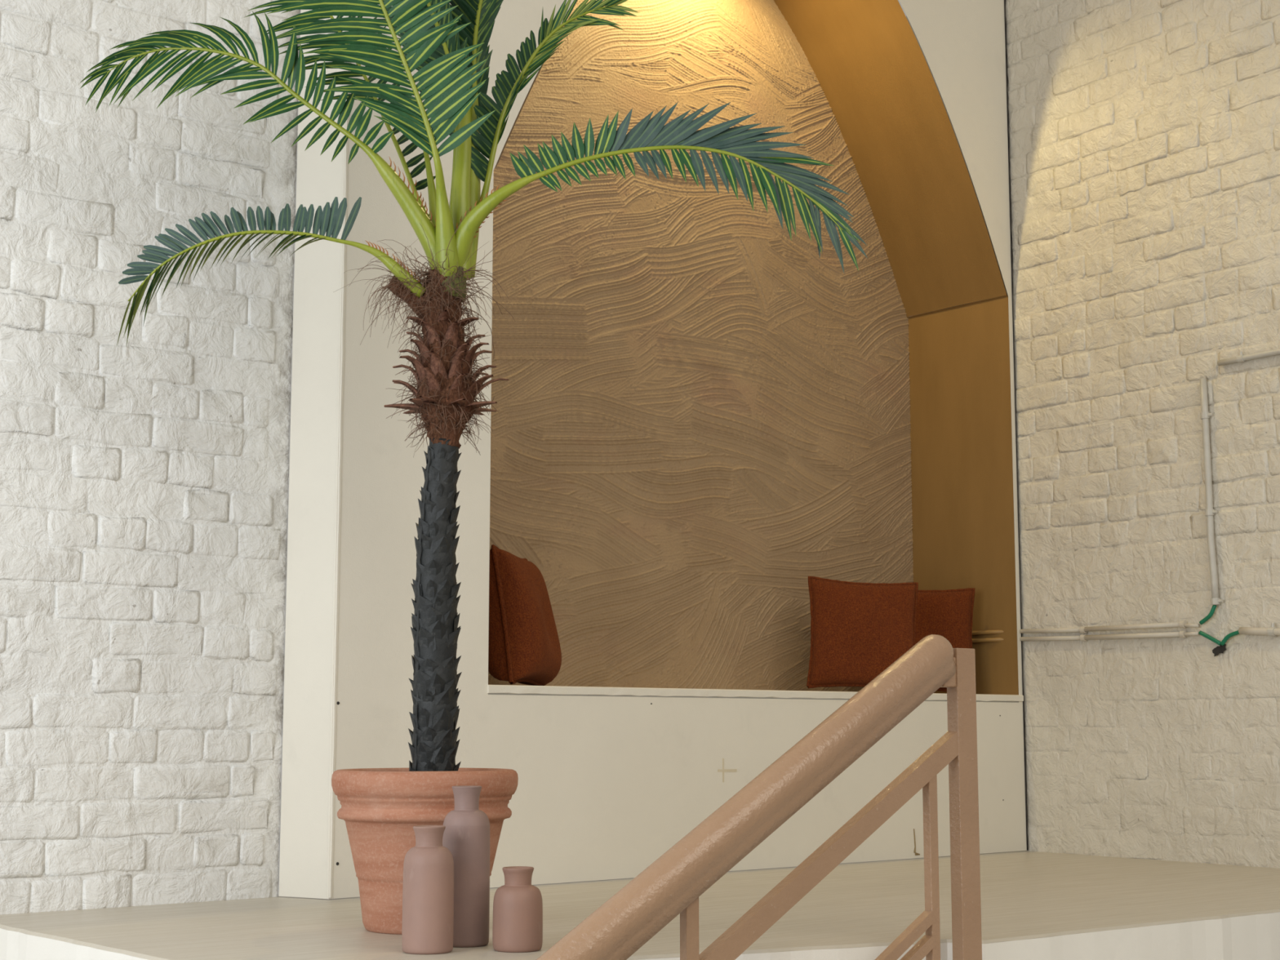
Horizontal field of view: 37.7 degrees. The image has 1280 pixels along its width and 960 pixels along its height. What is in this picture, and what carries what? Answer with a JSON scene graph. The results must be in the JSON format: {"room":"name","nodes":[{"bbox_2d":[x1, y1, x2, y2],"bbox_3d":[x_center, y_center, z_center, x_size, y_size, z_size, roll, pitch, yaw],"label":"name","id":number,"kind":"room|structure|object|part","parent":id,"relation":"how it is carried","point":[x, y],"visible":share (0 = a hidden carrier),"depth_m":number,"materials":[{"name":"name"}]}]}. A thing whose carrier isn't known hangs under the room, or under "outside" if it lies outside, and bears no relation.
{"room":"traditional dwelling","nodes":[
{"label":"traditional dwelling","id":0,"kind":"room"},
{"bbox_2d":[0,0,300,914],"bbox_3d":[-1.903,-0.369,4.079,2.586,4.895,0.019,6,-10,-40],"label":"wall","id":1,"kind":"structure","parent":0,"point":[144,481],"depth_m":4.60,"materials":[{"name":"brick"}]},
{"bbox_2d":[0,850,1279,959],"bbox_3d":[0.587,1.072,4.802,4.008,0.022,1.857,6,-10,-40],"label":"floor","id":2,"kind":"structure","parent":0,"point":[1025,895],"depth_m":4.33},
{"bbox_2d":[401,825,453,954],"bbox_3d":[-0.404,0.779,3.576,0.098,0.235,0.098,6,-10,-40],"label":"bottle","id":3,"kind":"object","parent":2,"relation":"on","point":[428,887],"visible":1,"depth_m":3.54,"materials":[{"name":"ceramic"}]},
{"bbox_2d":[442,785,489,947],"bbox_3d":[-0.343,0.759,3.694,0.094,0.307,0.094,6,-10,-40],"label":"bottle","id":4,"kind":"object","parent":2,"relation":"on","point":[466,834],"visible":0.94,"depth_m":3.65,"materials":[{"name":"ceramic"}]},
{"bbox_2d":[80,0,867,934],"bbox_3d":[-0.382,-0.258,4.115,1.702,2.434,0.471,1,-8,-8],"label":"potted palm","id":5,"kind":"object","parent":2,"relation":"on","point":[446,43],"visible":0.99,"depth_m":4.07,"materials":[{"name":"plant"}]},
{"bbox_2d":[331,767,518,934],"bbox_3d":[-0.459,0.785,3.994,0.397,0.334,0.397,6,-10,-40],"label":"pot","id":6,"kind":"object","parent":5,"relation":"attached to","point":[380,808],"depth_m":3.86,"materials":[{"name":"ceramic"}]},
{"bbox_2d":[492,866,542,952],"bbox_3d":[-0.235,0.823,3.601,0.096,0.155,0.096,6,-10,-40],"label":"bottle","id":7,"kind":"object","parent":2,"relation":"on","point":[517,904],"visible":1,"depth_m":3.56,"materials":[{"name":"ceramic"}]},
{"bbox_2d":[0,911,1279,959],"bbox_3d":[0.587,1.619,4.729,4.010,1.114,1.859,6,-10,-40],"label":"platform","id":8,"kind":"object","parent":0,"point":[1256,936],"visible":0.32,"depth_m":4.00,"materials":[{"name":"white paint"}]},
{"bbox_2d":[279,0,1026,898],"bbox_3d":[0.237,-0.689,5.878,0.472,3.748,2.900,-7,-10,42],"label":"wall","id":9,"kind":"structure","parent":0,"point":[607,785],"depth_m":5.06,"materials":[{"name":"beige paint"}]},
{"bbox_2d":[326,16,349,897],"bbox_3d":[-0.768,-0.796,4.889,0.015,3.695,0.006,6,-10,-40],"label":"trim","id":10,"kind":"structure","parent":9,"relation":"attached to","point":[345,148],"depth_m":4.76,"materials":[{"name":"beige paint"}]},
{"bbox_2d":[487,684,1023,702],"bbox_3d":[0.306,0.688,5.980,2.330,0.024,0.565,6,-10,-40],"label":"trim","id":11,"kind":"structure","parent":9,"relation":"attached to","point":[491,689],"depth_m":5.52,"materials":[{"name":"beige paint"}]},
{"bbox_2d":[488,544,561,685],"bbox_3d":[-0.346,0.400,5.404,0.207,0.394,0.403,-1,-8,9],"label":"cushion","id":12,"kind":"object","parent":11,"relation":"on","point":[524,647],"visible":0.86,"depth_m":5.24,"materials":[{"name":"brown fabric"}]},
{"bbox_2d":[806,576,918,688],"bbox_3d":[0.751,0.519,6.299,0.400,0.395,0.138,1,-8,-7],"label":"cushion","id":13,"kind":"object","parent":11,"relation":"on","point":[858,630],"visible":0.8,"depth_m":6.26,"materials":[{"name":"brown fabric"}]},
{"bbox_2d":[915,587,975,692],"bbox_3d":[0.993,0.565,6.627,0.396,0.389,0.138,1,-8,-4],"label":"cushion","id":14,"kind":"object","parent":11,"relation":"on","point":[948,614],"visible":0.28,"depth_m":6.60,"materials":[{"name":"brown fabric"}]},
{"bbox_2d":[494,0,1018,694],"bbox_3d":[0.295,-0.658,6.160,2.312,2.730,0.568,6,-10,-40],"label":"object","id":15,"kind":"structure","parent":9,"relation":"attached to","point":[868,61],"depth_m":6.80,"materials":[{"name":"paint"}]},
{"bbox_2d":[488,0,913,691],"bbox_3d":[0.133,-0.643,6.352,2.320,2.732,0.014,6,-10,-40],"label":"wall","id":16,"kind":"structure","parent":0,"point":[702,416],"depth_m":6.36,"materials":[{"name":"beige paint"}]},
{"bbox_2d":[1005,0,1279,868],"bbox_3d":[1.984,-0.686,5.876,0.020,3.754,2.559,5,-9,-36],"label":"wall","id":17,"kind":"structure","parent":0,"point":[1144,135],"depth_m":6.22,"materials":[{"name":"brick"}]},
{"bbox_2d":[1004,0,1028,850],"bbox_3d":[1.338,-0.549,6.744,0.012,3.697,0.020,6,-10,-40],"label":"trim","id":18,"kind":"structure","parent":17,"relation":"attached to","point":[1006,76],"depth_m":6.71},
{"bbox_2d":[972,630,1199,642],"bbox_3d":[1.411,0.550,6.464,0.055,0.030,1.230,6,-10,-38],"label":"conduit","id":19,"kind":"object","parent":17,"relation":"attached to","point":[1183,633],"visible":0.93,"depth_m":6.29,"materials":[{"name":"white plastic"}]},
{"bbox_2d":[972,621,1199,635],"bbox_3d":[1.412,0.521,6.468,0.055,0.027,1.231,6,-10,-38],"label":"conduit","id":20,"kind":"object","parent":17,"relation":"attached to","point":[1181,624],"visible":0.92,"depth_m":6.29,"materials":[{"name":"white plastic"}]},
{"bbox_2d":[1198,631,1221,645],"bbox_3d":[1.806,0.501,5.939,0.013,0.049,0.083,5,-9,-35],"label":"cable","id":21,"kind":"object","parent":17,"relation":"attached to","point":[1201,633],"visible":1,"depth_m":5.93,"materials":[{"name":"green plastic"}]},
{"bbox_2d":[1199,377,1223,604],"bbox_3d":[1.822,0.034,5.980,0.029,0.730,0.052,6,-10,-40],"label":"vertical conduit","id":22,"kind":"object","parent":17,"relation":"attached to","point":[1205,415],"visible":1,"depth_m":5.98,"materials":[{"name":"white plastic"}]},
{"bbox_2d":[1199,604,1217,624],"bbox_3d":[1.803,0.427,5.952,0.013,0.063,0.065,6,-9,-37],"label":"cable","id":23,"kind":"object","parent":22,"relation":"hanging from","point":[1210,615],"visible":1,"depth_m":5.94,"materials":[{"name":"green plastic"}]},
{"bbox_2d":[1220,630,1239,645],"bbox_3d":[1.852,0.494,5.876,0.013,0.048,0.081,5,-9,-35],"label":"cable","id":24,"kind":"object","parent":17,"relation":"attached to","point":[1228,636],"visible":1,"depth_m":5.88,"materials":[{"name":"green plastic"}]},
{"bbox_2d":[1217,348,1279,365],"bbox_3d":[1.963,-0.400,5.840,0.023,0.033,0.386,5,-9,-36],"label":"conduit","id":25,"kind":"object","parent":17,"relation":"attached to","point":[1241,357],"visible":1,"depth_m":5.90,"materials":[{"name":"white plastic"}]},
{"bbox_2d":[1238,622,1279,636],"bbox_3d":[1.961,0.460,5.729,0.029,0.051,0.299,5,-9,-36],"label":"conduit","id":26,"kind":"object","parent":17,"relation":"attached to","point":[1273,631],"visible":1,"depth_m":5.78,"materials":[{"name":"white plastic"}]},
{"bbox_3d":[0.843,1.659,0.493,10.200,0.080,10.000,6,-10,-40],"label":"floor","id":27,"kind":"structure","parent":0,"visible":0},
{"bbox_2d":[536,634,982,959],"bbox_3d":[-0.036,1.094,3.096,1.864,1.726,0.075,6,-10,-40],"label":"stair railing","id":28,"kind":"object","parent":27,"relation":"on","point":[673,885],"visible":1,"depth_m":3.48,"materials":[{"name":"pink paint"}]},
{"bbox_3d":[-0.038,0.944,3.115,1.770,1.044,0.026,6,-10,-40],"label":"rail","id":29,"kind":"part","parent":28,"relation":"part of","materials":[{"name":"pink paint"}]},
{"bbox_3d":[0.098,1.140,3.201,1.222,0.718,0.020,6,-10,-40],"label":"rail","id":30,"kind":"part","parent":28,"relation":"part of","materials":[{"name":"pink paint"}]},
{"bbox_3d":[0.098,1.185,3.195,1.222,0.718,0.020,6,-10,-40],"label":"rail","id":31,"kind":"part","parent":28,"relation":"part of","materials":[{"name":"pink paint"}]},
{"bbox_3d":[0.645,0.934,3.694,0.057,1.200,0.029,6,-10,-40],"label":"post","id":32,"kind":"part","parent":28,"relation":"part of","materials":[{"name":"pink paint"}]}
]}

